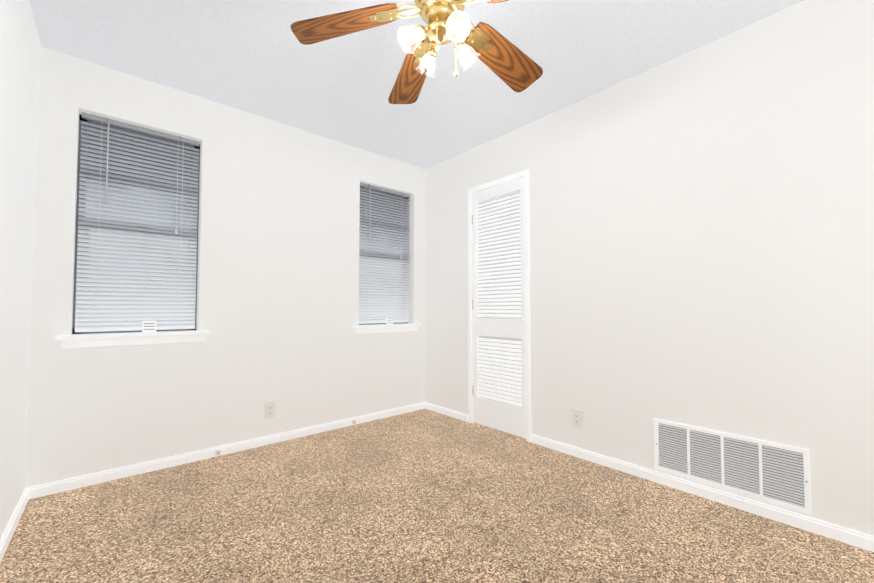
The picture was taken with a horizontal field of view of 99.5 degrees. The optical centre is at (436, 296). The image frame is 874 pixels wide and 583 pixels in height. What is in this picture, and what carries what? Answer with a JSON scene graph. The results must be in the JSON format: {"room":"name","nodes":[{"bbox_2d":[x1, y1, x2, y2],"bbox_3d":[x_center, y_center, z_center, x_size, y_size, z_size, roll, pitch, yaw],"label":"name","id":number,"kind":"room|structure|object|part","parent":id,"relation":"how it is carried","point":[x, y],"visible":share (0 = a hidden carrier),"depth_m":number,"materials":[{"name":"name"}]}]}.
{"room":"empty bedroom","nodes":[
{"label":"empty bedroom","id":0,"kind":"room"},
{"bbox_2d":[0,0,41,538],"bbox_3d":[-0.960,-0.192,0.482,0.170,2.440,3.820,2,-3,-41],"label":"wall","id":1,"kind":"structure","parent":0,"point":[20,58],"depth_m":1.62,"materials":[{"name":"white paint"}]},
{"bbox_2d":[0,487,31,562],"bbox_3d":[-0.891,0.992,0.503,0.014,0.074,3.820,2,-3,-41],"label":"baseboard","id":2,"kind":"structure","parent":1,"relation":"attached to","point":[8,533],"depth_m":1.66,"materials":[{"name":"white wood"}]},
{"bbox_2d":[26,47,425,487],"bbox_3d":[-1.192,-0.110,2.929,3.045,2.440,0.170,2,-3,-41],"label":"wall","id":3,"kind":"structure","parent":0,"point":[277,314],"depth_m":2.58,"materials":[{"name":"white paint"}]},
{"bbox_2d":[55,320,209,348],"bbox_3d":[-1.830,0.223,2.279,0.715,0.144,0.160,2,-3,-41],"label":"window sill","id":4,"kind":"structure","parent":3,"relation":"attached to","point":[151,336],"depth_m":2.22,"materials":[{"name":"white wood"}]},
{"bbox_2d":[72,114,199,333],"bbox_3d":[-1.889,-0.419,2.369,0.605,1.290,0.080,2,-3,-41],"label":"window","id":5,"kind":"structure","parent":3,"relation":"in","point":[81,119],"depth_m":2.30,"materials":[{"name":"grey glass"}]},
{"bbox_2d":[75,112,198,331],"bbox_3d":[-1.849,-0.427,2.323,0.581,1.279,0.043,2,-3,-41],"label":"window blind","id":6,"kind":"object","parent":5,"relation":"attached to","point":[138,294],"visible":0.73,"depth_m":2.30,"materials":[{"name":"grey plastic"}]},
{"bbox_2d":[32,402,423,498],"bbox_3d":[-1.120,1.070,2.830,2.675,0.074,0.014,2,-3,-41],"label":"baseboard","id":7,"kind":"structure","parent":3,"relation":"attached to","point":[109,475],"depth_m":2.42,"materials":[{"name":"white wood"}]},
{"bbox_2d":[215,449,220,455],"bbox_3d":[-1.476,1.056,2.497,0.034,0.034,0.018,2,-3,-41],"label":"outlet","id":8,"kind":"object","parent":7,"relation":"attached to","point":[217,452],"visible":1,"depth_m":2.50,"materials":[{"name":"white plastic"}]},
{"bbox_2d":[264,401,274,418],"bbox_3d":[-1.237,0.842,2.738,0.072,0.116,0.010,2,-3,-41],"label":"electrical outlet","id":9,"kind":"object","parent":3,"relation":"attached to","point":[269,410],"visible":1,"depth_m":2.74,"materials":[{"name":"white plastic"}]},
{"bbox_2d":[359,186,408,324],"bbox_3d":[-0.532,-0.379,3.555,0.610,1.290,0.080,2,-3,-41],"label":"window","id":10,"kind":"structure","parent":3,"relation":"in","point":[391,242],"depth_m":3.62,"materials":[{"name":"grey glass"}]},
{"bbox_2d":[359,182,409,323],"bbox_3d":[-0.492,-0.387,3.510,0.586,1.279,0.043,2,-3,-41],"label":"window blind","id":11,"kind":"object","parent":10,"relation":"attached to","point":[366,316],"visible":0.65,"depth_m":3.50,"materials":[{"name":"grey plastic"}]},
{"bbox_2d":[353,317,421,333],"bbox_3d":[-0.473,0.263,3.466,0.720,0.144,0.160,2,-3,-41],"label":"window sill","id":12,"kind":"structure","parent":3,"relation":"attached to","point":[389,326],"depth_m":3.42,"materials":[{"name":"white wood"}]},
{"bbox_2d":[29,0,803,168],"bbox_3d":[0.122,-1.430,1.470,3.045,0.100,4.160,2,-3,-41],"label":"ceiling","id":13,"kind":"structure","parent":0,"point":[256,57],"depth_m":2.08,"materials":[{"name":"white paint"}]},
{"bbox_2d":[291,0,542,103],"bbox_3d":[0.042,-1.097,1.422,1.057,0.567,1.095,2,-3,-41],"label":"ceiling fan","id":14,"kind":"object","parent":13,"relation":"hanging from","point":[513,67],"visible":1,"depth_m":1.46,"materials":[{"name":"brown wood"}]},
{"bbox_3d":[-0.346,-1.040,1.411,0.400,0.006,0.158,-13,11,1],"label":"blade","id":15,"kind":"part","parent":14,"relation":"part of","materials":[{"name":"brown wood"}]},
{"label":"blade","id":16,"kind":"part","parent":14,"relation":"part of","materials":[{"name":"brown wood"}]},
{"label":"blade","id":17,"kind":"part","parent":14,"relation":"part of","materials":[{"name":"brown wood"}]},
{"bbox_3d":[0.317,-1.059,1.207,0.400,0.006,0.158,10,-9,33],"label":"blade","id":18,"kind":"part","parent":14,"relation":"part of","materials":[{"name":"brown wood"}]},
{"bbox_2d":[0,409,873,582],"bbox_3d":[0.122,1.094,1.386,3.045,0.100,4.160,2,-3,-41],"label":"floor","id":19,"kind":"structure","parent":0,"point":[423,496],"depth_m":1.71,"materials":[{"name":"beige carpet"}]},
{"bbox_2d":[425,0,873,535],"bbox_3d":[1.204,-0.129,2.374,0.170,2.440,3.820,2,-3,-41],"label":"wall","id":20,"kind":"structure","parent":0,"point":[701,224],"depth_m":1.98,"materials":[{"name":"white paint"}]},
{"bbox_2d":[424,402,468,421],"bbox_3d":[0.089,1.092,3.469,0.014,0.074,0.565,2,-3,-41],"label":"baseboard","id":21,"kind":"structure","parent":20,"relation":"attached to","point":[464,417],"depth_m":3.45,"materials":[{"name":"white wood"}]},
{"bbox_2d":[472,177,525,438],"bbox_3d":[0.503,0.085,3.056,0.062,2.014,0.561,2,-3,-41],"label":"closet door","id":22,"kind":"structure","parent":20,"relation":"in","point":[499,369],"depth_m":3.05,"materials":[{"name":"white paint"}]},
{"bbox_2d":[468,170,530,441],"bbox_3d":[0.556,0.076,3.099,0.182,2.080,0.641,2,-3,-41],"label":"door frame","id":23,"kind":"structure","parent":20,"relation":"attached to","point":[525,174],"depth_m":2.85,"materials":[{"name":"white wood"}]},
{"bbox_2d":[572,408,582,427],"bbox_3d":[0.947,0.824,2.499,0.010,0.116,0.072,2,-3,-41],"label":"electrical outlet","id":24,"kind":"object","parent":20,"relation":"attached to","point":[577,417],"visible":1,"depth_m":2.49,"materials":[{"name":"white plastic"}]},
{"bbox_2d":[531,434,873,551],"bbox_3d":[1.540,1.036,1.812,0.014,0.074,2.530,2,-3,-41],"label":"baseboard","id":25,"kind":"structure","parent":20,"relation":"attached to","point":[837,533],"depth_m":1.88,"materials":[{"name":"white wood"}]},
{"bbox_2d":[654,418,810,514],"bbox_3d":[1.474,0.845,1.907,0.025,0.287,0.637,2,-3,-41],"label":"air vent","id":26,"kind":"object","parent":20,"relation":"in","point":[771,472],"visible":1,"depth_m":1.86,"materials":[{"name":"white metal"}]},
{"label":"outside","id":27,"kind":"structure","parent":0,"visible":0},
{"bbox_2d":[85,126,401,316],"bbox_3d":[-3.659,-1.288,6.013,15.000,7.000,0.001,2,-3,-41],"label":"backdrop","id":28,"kind":"structure","parent":27,"point":[189,213],"depth_m":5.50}
]}

